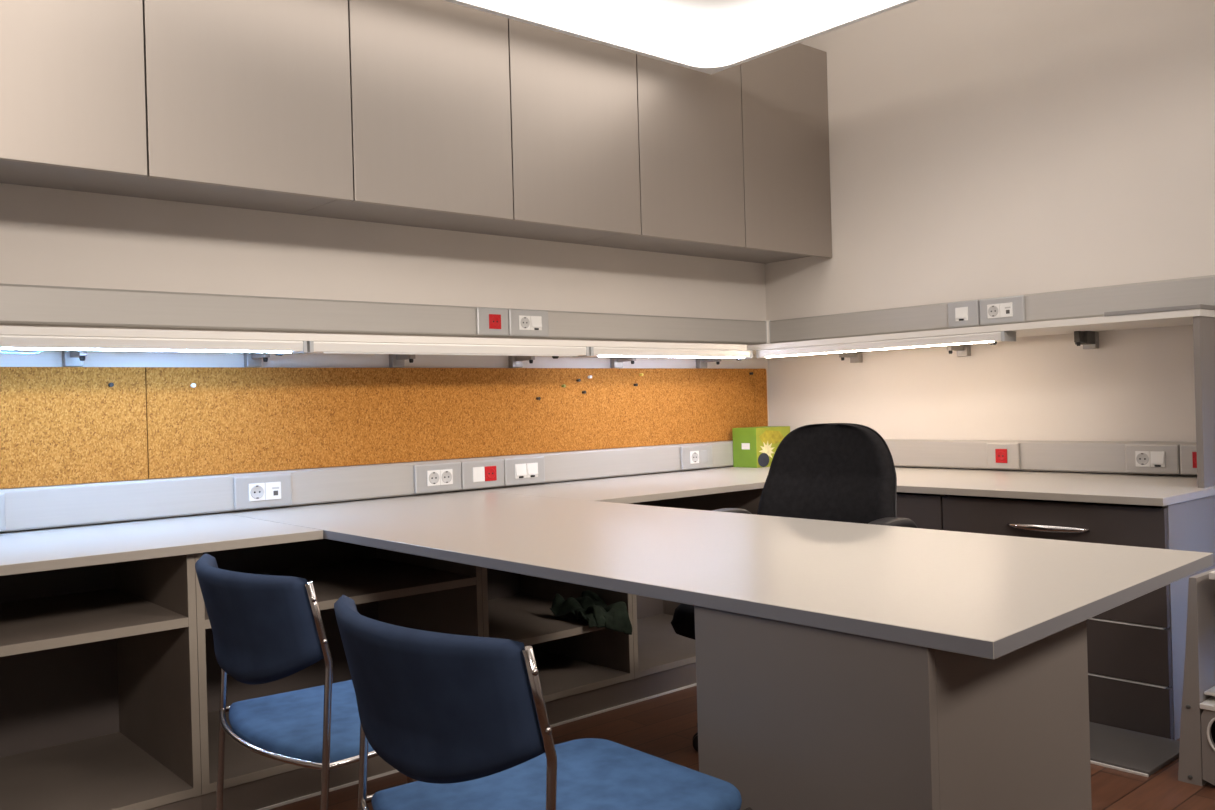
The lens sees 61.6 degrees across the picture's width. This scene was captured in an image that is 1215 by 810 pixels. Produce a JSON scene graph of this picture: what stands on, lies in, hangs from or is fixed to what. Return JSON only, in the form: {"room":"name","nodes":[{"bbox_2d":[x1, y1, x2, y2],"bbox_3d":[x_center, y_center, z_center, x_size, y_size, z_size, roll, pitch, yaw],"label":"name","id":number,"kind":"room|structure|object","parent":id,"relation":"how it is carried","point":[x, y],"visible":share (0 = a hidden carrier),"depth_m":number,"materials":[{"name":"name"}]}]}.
{"room":"office","nodes":[
{"label":"office","id":0,"kind":"room"},
{"bbox_2d":[0,183,768,532],"bbox_3d":[-1.518,-0.426,3.290,6.300,3.250,0.100,-2,0,-41],"label":"wall","id":1,"kind":"structure","parent":0,"point":[49,236],"depth_m":3.67,"materials":[{"name":"paint"}]},
{"bbox_2d":[0,367,147,488],"bbox_3d":[-2.203,0.079,2.605,1.946,0.356,0.014,-2,0,-41],"label":"cork board","id":2,"kind":"object","parent":1,"relation":"attached to","point":[59,425],"visible":1,"depth_m":3.09,"materials":[{"name":"brown wood"}]},
{"bbox_2d":[62,350,86,366],"bbox_3d":[-1.593,-0.152,3.062,0.052,0.070,0.135,-2,0,-41],"label":"shelf bracket","id":3,"kind":"object","parent":1,"relation":"attached to","point":[71,358],"visible":0.64,"depth_m":3.08,"materials":[{"name":"grey metal"}]},
{"bbox_2d":[0,0,352,213],"bbox_3d":[-1.443,-1.137,3.024,1.259,0.995,0.425,-2,0,-41],"label":"upper cabinet","id":4,"kind":"object","parent":1,"relation":"attached to","point":[244,104],"visible":1,"depth_m":2.95,"materials":[{"name":"laminate"}]},
{"bbox_2d":[244,353,269,366],"bbox_3d":[-1.173,-0.165,3.428,0.052,0.070,0.135,-2,0,-41],"label":"shelf bracket","id":5,"kind":"object","parent":1,"relation":"attached to","point":[250,359],"visible":0.59,"depth_m":3.44,"materials":[{"name":"grey metal"}]},
{"bbox_2d":[0,441,732,531],"bbox_3d":[-1.056,0.286,3.572,4.943,0.123,0.052,-2,0,-41],"label":"cable trunking","id":6,"kind":"object","parent":1,"relation":"attached to","point":[26,508],"visible":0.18,"depth_m":3.41,"materials":[{"name":"plastic"}]},
{"bbox_2d":[0,493,5,530],"bbox_3d":[-1.810,0.310,2.874,0.197,0.110,0.017,-2,0,-41],"label":"socket plate","id":7,"kind":"object","parent":6,"relation":"attached to","point":[2,495],"visible":1,"depth_m":2.93,"materials":[{"name":"white plastic"}]},
{"bbox_2d":[233,473,291,509],"bbox_3d":[-1.160,0.291,3.438,0.200,0.110,0.019,-2,0,-41],"label":"socket plate","id":8,"kind":"object","parent":6,"relation":"attached to","point":[273,490],"visible":1,"depth_m":3.43,"materials":[{"name":"white plastic"}]},
{"bbox_2d":[414,462,461,493],"bbox_3d":[-0.650,0.276,3.881,0.207,0.109,0.019,-2,0,-41],"label":"socket plate","id":9,"kind":"object","parent":6,"relation":"attached to","point":[434,477],"visible":1,"depth_m":3.87,"materials":[{"name":"white plastic"}]},
{"bbox_2d":[461,459,503,489],"bbox_3d":[-0.490,0.272,4.020,0.199,0.110,0.018,-2,0,-41],"label":"socket plate","id":10,"kind":"object","parent":6,"relation":"attached to","point":[475,474],"visible":1,"depth_m":4.01,"materials":[{"name":"white plastic"}]},
{"bbox_2d":[504,456,544,485],"bbox_3d":[-0.343,0.266,4.144,0.204,0.109,0.023,-2,0,-41],"label":"socket plate","id":11,"kind":"object","parent":6,"relation":"attached to","point":[521,470],"visible":1,"depth_m":4.13,"materials":[{"name":"white plastic"}]},
{"bbox_2d":[516,464,526,475],"bbox_3d":[-0.348,0.263,4.128,0.050,0.043,0.005,-2,0,-41],"label":"socket","id":12,"kind":"object","parent":11,"relation":"attached to","point":[521,469],"depth_m":4.13,"materials":[{"name":"white plastic"}]},
{"bbox_2d":[527,464,537,474],"bbox_3d":[-0.305,0.262,4.166,0.050,0.043,0.005,-2,0,-41],"label":"socket","id":13,"kind":"object","parent":11,"relation":"attached to","point":[532,469],"depth_m":4.17,"materials":[{"name":"white plastic"}]},
{"bbox_2d":[680,444,712,469],"bbox_3d":[0.414,0.245,4.805,0.214,0.110,0.019,-2,0,-41],"label":"socket plate","id":14,"kind":"object","parent":6,"relation":"attached to","point":[696,456],"visible":1,"depth_m":4.80,"materials":[{"name":"white plastic"}]},
{"bbox_2d":[0,326,746,349],"bbox_3d":[-1.157,-0.212,3.313,4.465,0.024,0.330,-2,0,-41],"label":"wall shelf","id":15,"kind":"object","parent":1,"relation":"attached to","point":[4,330],"visible":0.59,"depth_m":3.30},
{"bbox_2d":[0,335,306,355],"bbox_3d":[-1.480,-0.166,2.870,1.295,0.048,0.094,-2,0,-41],"label":"lamp","id":16,"kind":"object","parent":15,"relation":"attached to","point":[7,342],"visible":1,"depth_m":2.94,"materials":[{"name":"white"}]},
{"bbox_2d":[0,348,290,352],"bbox_3d":[-1.457,-0.155,2.844,1.195,0.004,0.011,-2,0,-41],"label":"diffuser","id":17,"kind":"object","parent":16,"relation":"attached to","point":[265,350],"depth_m":3.02,"materials":[{"name":"white plastic"}]},
{"bbox_2d":[299,341,588,358],"bbox_3d":[-0.543,-0.194,3.683,1.167,0.046,0.094,-2,0,-41],"label":"lamp","id":18,"kind":"object","parent":15,"relation":"attached to","point":[555,352],"visible":0.97,"depth_m":3.59,"materials":[{"name":"white plastic"}]},
{"bbox_2d":[322,352,577,355],"bbox_3d":[-0.521,-0.182,3.658,1.067,0.004,0.011,-2,0,-41],"label":"diffuser","id":19,"kind":"object","parent":18,"relation":"attached to","point":[429,353],"depth_m":3.71,"materials":[{"name":"white plastic"}]},
{"bbox_2d":[583,347,752,360],"bbox_3d":[0.270,-0.217,4.390,0.968,0.046,0.094,-2,0,-41],"label":"lamp","id":20,"kind":"object","parent":15,"relation":"attached to","point":[739,355],"visible":0.95,"depth_m":4.33,"materials":[{"name":"white plastic"}]},
{"bbox_2d":[598,356,743,357],"bbox_3d":[0.292,-0.205,4.365,0.868,0.004,0.011,-2,0,-41],"label":"diffuser","id":21,"kind":"object","parent":20,"relation":"attached to","point":[598,356],"depth_m":4.41,"materials":[{"name":"white plastic"}]},
{"bbox_2d":[0,283,766,343],"bbox_3d":[-1.074,-0.315,3.571,4.942,0.116,0.052,-2,0,-41],"label":"cable trunking","id":22,"kind":"object","parent":1,"relation":"attached to","point":[19,303],"visible":1,"depth_m":3.55,"materials":[{"name":"plastic"}]},
{"bbox_2d":[476,307,508,335],"bbox_3d":[-0.457,-0.332,4.063,0.151,0.110,0.018,-2,0,-41],"label":"socket plate","id":23,"kind":"object","parent":22,"relation":"attached to","point":[489,321],"visible":1,"depth_m":4.05,"materials":[{"name":"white plastic"}]},
{"bbox_2d":[508,309,548,336],"bbox_3d":[-0.329,-0.334,4.171,0.203,0.110,0.023,-2,0,-41],"label":"socket plate","id":24,"kind":"object","parent":22,"relation":"attached to","point":[521,322],"visible":1,"depth_m":4.16,"materials":[{"name":"white plastic"}]},
{"bbox_2d":[531,317,541,326],"bbox_3d":[-0.291,-0.342,4.193,0.050,0.043,0.005,-2,0,-41],"label":"socket","id":25,"kind":"object","parent":24,"relation":"attached to","point":[535,321],"depth_m":4.19,"materials":[{"name":"white plastic"}]},
{"bbox_2d":[389,354,414,367],"bbox_3d":[-0.757,-0.177,3.788,0.052,0.070,0.135,-2,0,-41],"label":"shelf bracket","id":26,"kind":"object","parent":1,"relation":"attached to","point":[395,360],"visible":0.62,"depth_m":3.80,"materials":[{"name":"grey metal"}]},
{"bbox_2d":[145,367,754,478],"bbox_3d":[-0.363,0.026,4.203,2.923,0.356,0.014,-2,0,-41],"label":"cork board","id":27,"kind":"object","parent":1,"relation":"attached to","point":[234,419],"visible":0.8,"depth_m":3.87,"materials":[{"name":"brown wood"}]},
{"bbox_2d":[299,0,640,243],"bbox_3d":[-0.491,-1.165,3.851,1.259,0.995,0.425,-2,0,-41],"label":"upper cabinet","id":28,"kind":"object","parent":1,"relation":"attached to","point":[464,119],"visible":0.89,"depth_m":3.64,"materials":[{"name":"laminate"}]},
{"bbox_2d":[508,356,534,367],"bbox_3d":[-0.344,-0.189,4.147,0.052,0.070,0.135,-2,0,-41],"label":"shelf bracket","id":29,"kind":"object","parent":1,"relation":"attached to","point":[514,361],"visible":0.61,"depth_m":4.16,"materials":[{"name":"grey metal"}]},
{"bbox_2d":[610,357,635,367],"bbox_3d":[0.074,-0.201,4.511,0.052,0.070,0.135,-2,0,-41],"label":"shelf bracket","id":30,"kind":"object","parent":1,"relation":"attached to","point":[615,362],"visible":0.57,"depth_m":4.53,"materials":[{"name":"grey metal"}]},
{"bbox_2d":[575,43,831,263],"bbox_3d":[0.460,-1.192,4.678,1.259,0.995,0.425,-2,0,-41],"label":"upper cabinet","id":31,"kind":"object","parent":1,"relation":"attached to","point":[734,162],"visible":0.72,"depth_m":4.52,"materials":[{"name":"laminate"}]},
{"bbox_2d":[696,358,720,367],"bbox_3d":[0.487,-0.213,4.869,0.052,0.070,0.135,-2,0,-41],"label":"shelf bracket","id":32,"kind":"object","parent":1,"relation":"attached to","point":[700,362],"visible":0.64,"depth_m":4.88,"materials":[{"name":"grey metal"}]},
{"bbox_2d":[754,369,767,426],"bbox_3d":[0.777,-0.007,5.195,0.096,0.356,0.016,-2,0,-41],"label":"cork board","id":33,"kind":"object","parent":1,"relation":"attached to","point":[760,376],"visible":0.84,"depth_m":5.19,"materials":[{"name":"brown wood"}]},
{"bbox_2d":[759,320,773,344],"bbox_3d":[0.818,-0.370,5.208,0.062,0.120,0.062,-2,0,-41],"label":"cover","id":34,"kind":"object","parent":1,"relation":"attached to","point":[767,321],"visible":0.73,"depth_m":5.17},
{"bbox_2d":[269,685,1214,809],"bbox_3d":[0.685,1.089,0.729,6.200,0.100,6.600,-2,0,-41],"label":"floor","id":35,"kind":"structure","parent":0,"point":[664,727],"depth_m":2.95,"materials":[{"name":"brown wood"}]},
{"bbox_2d":[0,554,201,809],"bbox_3d":[-1.748,0.752,2.441,1.286,0.710,0.657,-2,0,-41],"label":"open shelf unit","id":36,"kind":"object","parent":35,"relation":"on","point":[99,691],"visible":0.77,"depth_m":2.82,"materials":[{"name":"wood"}]},
{"bbox_2d":[0,513,322,575],"bbox_3d":[-1.859,0.388,2.393,2.173,0.024,0.778,-2,0,-41],"label":"countertop","id":37,"kind":"structure","parent":36,"relation":"on","point":[37,550],"depth_m":2.72,"materials":[{"name":"grey laminate"}]},
{"bbox_2d":[195,553,412,809],"bbox_3d":[-0.508,0.682,2.030,0.542,0.782,0.497,-2,0,-41],"label":"chair","id":38,"kind":"object","parent":35,"relation":"on","point":[266,628],"visible":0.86,"depth_m":1.81,"materials":[{"name":"blue fabric"}]},
{"bbox_2d":[195,538,482,809],"bbox_3d":[-0.933,0.729,3.150,0.876,0.710,0.657,-2,0,-41],"label":"open shelf unit","id":39,"kind":"object","parent":35,"relation":"on","point":[412,591],"visible":0.3,"depth_m":3.25,"materials":[{"name":"wood"}]},
{"bbox_2d":[334,595,751,809],"bbox_3d":[-0.098,0.671,1.520,0.542,0.782,0.497,-2,0,-41],"label":"chair","id":40,"kind":"object","parent":35,"relation":"on","point":[463,717],"visible":1,"depth_m":1.34,"materials":[{"name":"blue fabric"}]},
{"bbox_2d":[481,567,635,727],"bbox_3d":[-0.364,0.712,3.643,0.631,0.710,0.657,-2,0,-41],"label":"open shelf unit","id":41,"kind":"object","parent":35,"relation":"on","point":[584,671],"visible":0.3,"depth_m":3.61,"materials":[{"name":"wood"}]},
{"bbox_2d":[550,590,631,634],"bbox_3d":[-0.057,0.735,3.578,0.202,0.143,0.222,-2,0,-41],"label":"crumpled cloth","id":42,"kind":"object","parent":41,"relation":"on","point":[615,616],"visible":1,"depth_m":3.54,"materials":[{"name":"green fabric"}]},
{"bbox_2d":[630,488,762,702],"bbox_3d":[0.171,0.697,4.108,0.787,0.710,0.657,-2,0,-41],"label":"open shelf unit","id":43,"kind":"object","parent":35,"relation":"on","point":[664,659],"visible":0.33,"depth_m":4.02,"materials":[{"name":"grey wood"}]},
{"bbox_2d":[223,490,1213,809],"bbox_3d":[-0.018,0.691,2.685,0.968,0.734,2.738,-2,0,-41],"label":"table","id":44,"kind":"object","parent":35,"relation":"on","point":[840,665],"visible":0.98,"depth_m":1.68,"materials":[{"name":"grey laminate"}]},
{"bbox_2d":[671,423,917,751],"bbox_3d":[0.541,0.553,3.058,0.656,0.976,0.700,-2,0,42],"label":"office chair","id":45,"kind":"object","parent":35,"relation":"on","point":[840,472],"visible":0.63,"depth_m":3.23,"materials":[{"name":"black fabric"}]},
{"bbox_2d":[896,492,944,529],"bbox_3d":[1.274,0.665,4.127,0.816,0.710,0.676,-2,0,-41],"label":"base cabinet","id":46,"kind":"object","parent":35,"relation":"on","point":[926,510],"visible":0.05,"depth_m":3.66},
{"bbox_2d":[942,495,1214,739],"bbox_3d":[1.722,0.653,3.575,0.862,0.710,0.740,-2,0,-41],"label":"base cabinet","id":47,"kind":"object","parent":35,"relation":"on","point":[1136,647],"visible":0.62,"depth_m":3.15,"materials":[{"name":"grey laminate"}]},
{"bbox_2d":[467,466,1214,505],"bbox_3d":[0.866,0.310,3.809,1.854,0.024,2.215,-2,0,-41],"label":"countertop","id":48,"kind":"structure","parent":47,"relation":"on","point":[1132,489],"depth_m":3.75,"materials":[{"name":"grey laminate"}]},
{"bbox_2d":[732,426,789,467],"bbox_3d":[0.760,0.204,5.013,0.259,0.191,0.154,-2,0,-41],"label":"cardboard box","id":49,"kind":"object","parent":48,"relation":"on","point":[753,447],"visible":0.92,"depth_m":4.93,"materials":[{"name":"green cardboard"}]},
{"bbox_2d":[758,453,768,466],"bbox_3d":[0.751,0.264,4.903,0.084,0.067,0.001,-2,0,-41],"label":"pot","id":50,"kind":"object","parent":49,"relation":"on","point":[763,458],"depth_m":4.90,"materials":[{"name":"grey paper"}]},
{"bbox_2d":[759,442,774,457],"bbox_3d":[0.769,0.222,4.920,0.118,0.099,0.001,-2,0,-41],"label":"flower","id":51,"kind":"object","parent":49,"relation":"on","point":[766,449],"depth_m":4.92,"materials":[{"name":"yellow paper"}]},
{"bbox_2d":[1193,316,1214,487],"bbox_3d":[2.087,-0.015,3.447,0.470,0.554,0.021,-2,0,-41],"label":"end panel","id":52,"kind":"object","parent":48,"relation":"on","point":[1203,327],"visible":1,"depth_m":3.30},
{"bbox_2d":[1089,722,1179,776],"bbox_3d":[1.377,1.011,3.139,0.328,0.014,0.671,-2,0,-41],"label":"base plate","id":53,"kind":"object","parent":35,"relation":"on","point":[1142,754],"visible":0.35,"depth_m":2.95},
{"bbox_2d":[1178,568,1214,785],"bbox_3d":[1.843,0.719,2.614,0.303,0.572,0.615,-2,0,-41],"label":"stand","id":54,"kind":"object","parent":35,"relation":"on","point":[1197,723],"visible":1,"depth_m":2.72,"materials":[{"name":"white metal"}]},
{"bbox_2d":[1204,686,1214,695],"bbox_3d":[1.878,0.762,2.603,0.267,0.008,0.555,-2,0,-41],"label":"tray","id":55,"kind":"object","parent":54,"relation":"on","point":[1208,690],"depth_m":2.73,"materials":[{"name":"white plastic"}]},
{"bbox_2d":[765,0,1214,475],"bbox_3d":[3.018,-0.554,2.793,0.100,3.250,6.600,-2,0,-41],"label":"wall","id":56,"kind":"structure","parent":0,"point":[979,149],"depth_m":4.24,"materials":[{"name":"paint"}]},
{"bbox_2d":[839,351,862,362],"bbox_3d":[1.137,-0.232,4.789,0.135,0.067,0.052,-2,0,-41],"label":"shelf bracket","id":57,"kind":"object","parent":56,"relation":"attached to","point":[855,357],"visible":0.67,"depth_m":4.80,"materials":[{"name":"grey metal"}]},
{"bbox_2d":[947,344,970,356],"bbox_3d":[1.500,-0.242,4.371,0.135,0.067,0.052,-2,0,-41],"label":"shelf bracket","id":58,"kind":"object","parent":56,"relation":"attached to","point":[962,350],"visible":0.6,"depth_m":4.38,"materials":[{"name":"grey metal"}]},
{"bbox_2d":[747,309,1214,354],"bbox_3d":[1.365,-0.284,4.266,0.475,0.024,2.200,-2,0,-41],"label":"wall shelf","id":59,"kind":"object","parent":56,"relation":"attached to","point":[1177,317],"visible":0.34,"depth_m":3.75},
{"bbox_2d":[756,331,1015,357],"bbox_3d":[1.112,-0.241,4.264,0.094,0.046,1.200,-2,0,-41],"label":"lamp","id":60,"kind":"object","parent":59,"relation":"attached to","point":[992,338],"visible":1,"depth_m":4.14,"materials":[{"name":"white"}]},
{"bbox_2d":[766,341,993,357],"bbox_3d":[1.087,-0.228,4.242,0.011,0.004,1.100,-2,0,-41],"label":"diffuser","id":61,"kind":"object","parent":60,"relation":"attached to","point":[909,344],"depth_m":4.24,"materials":[{"name":"white plastic"}]},
{"bbox_2d":[1104,304,1214,315],"bbox_3d":[1.980,-0.320,3.540,0.458,0.014,0.303,-2,0,-41],"label":"flat board","id":62,"kind":"object","parent":59,"relation":"on","point":[1196,306],"visible":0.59,"depth_m":3.37,"materials":[{"name":"grey laminate"}]},
{"bbox_2d":[769,275,1214,342],"bbox_3d":[2.199,-0.408,3.624,0.052,0.116,4.142,-2,0,-41],"label":"duct","id":63,"kind":"object","parent":56,"relation":"attached to","point":[1094,301],"visible":0.85,"depth_m":4.12,"materials":[{"name":"plastic"}]},
{"bbox_2d":[948,300,978,327],"bbox_3d":[1.518,-0.388,4.354,0.023,0.110,0.143,-2,0,-41],"label":"socket plate","id":64,"kind":"object","parent":63,"relation":"attached to","point":[963,313],"visible":1,"depth_m":4.35,"materials":[{"name":"white plastic"}]},
{"bbox_2d":[955,307,966,318],"bbox_3d":[1.509,-0.393,4.351,0.005,0.043,0.051,-2,0,-41],"label":"hood","id":65,"kind":"object","parent":64,"relation":"attached to","point":[960,312],"depth_m":4.35,"materials":[{"name":"white plastic"}]},
{"bbox_2d":[979,295,1024,325],"bbox_3d":[1.633,-0.392,4.224,0.019,0.110,0.197,-2,0,-41],"label":"socket plate","id":66,"kind":"object","parent":63,"relation":"attached to","point":[1011,309],"visible":1,"depth_m":4.22,"materials":[{"name":"white plastic"}]},
{"bbox_2d":[884,439,1196,475],"bbox_3d":[1.607,0.210,4.326,0.052,0.123,1.936,-2,0,-41],"label":"duct","id":67,"kind":"object","parent":56,"relation":"attached to","point":[1036,455],"visible":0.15,"depth_m":4.15,"materials":[{"name":"plastic"}]},
{"bbox_2d":[986,442,1019,469],"bbox_3d":[1.642,0.211,4.235,0.018,0.110,0.143,-2,0,-41],"label":"socket plate","id":68,"kind":"object","parent":67,"relation":"attached to","point":[999,455],"visible":1,"depth_m":4.23,"materials":[{"name":"plastic"}]},
{"bbox_2d":[1125,444,1179,473],"bbox_3d":[2.023,0.201,3.792,0.023,0.110,0.190,-2,0,-41],"label":"socket plate","id":69,"kind":"object","parent":67,"relation":"attached to","point":[1139,458],"visible":1,"depth_m":3.78,"materials":[{"name":"plastic"}]},
{"bbox_2d":[1151,452,1163,463],"bbox_3d":[2.032,0.196,3.768,0.005,0.043,0.045,-2,0,-41],"label":"hood","id":70,"kind":"object","parent":69,"relation":"attached to","point":[1156,457],"depth_m":3.77,"materials":[{"name":"white plastic"}]},
{"bbox_2d":[1180,444,1196,474],"bbox_3d":[2.139,0.198,3.663,0.018,0.110,0.150,-2,0,-41],"label":"socket plate","id":71,"kind":"object","parent":67,"relation":"attached to","point":[1188,453],"visible":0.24,"depth_m":3.69,"materials":[{"name":"plastic"}]},
{"bbox_2d":[1074,331,1098,348],"bbox_3d":[1.855,-0.252,3.962,0.135,0.067,0.052,-2,0,-41],"label":"shelf bracket","id":72,"kind":"object","parent":56,"relation":"attached to","point":[1088,339],"visible":1,"depth_m":3.94,"materials":[{"name":"grey metal"}]},
{"bbox_3d":[0.596,-2.059,0.727,6.200,0.100,6.600,-2,0,-41],"label":"ceiling","id":73,"kind":"structure","parent":0,"visible":0},
{"bbox_2d":[444,0,916,73],"bbox_3d":[0.344,-1.688,2.339,2.619,0.630,2.778,-2,0,-41],"label":"ceiling light panel","id":74,"kind":"object","parent":73,"relation":"hanging from","point":[706,36],"visible":1,"depth_m":3.66,"materials":[{"name":"white plastic"}]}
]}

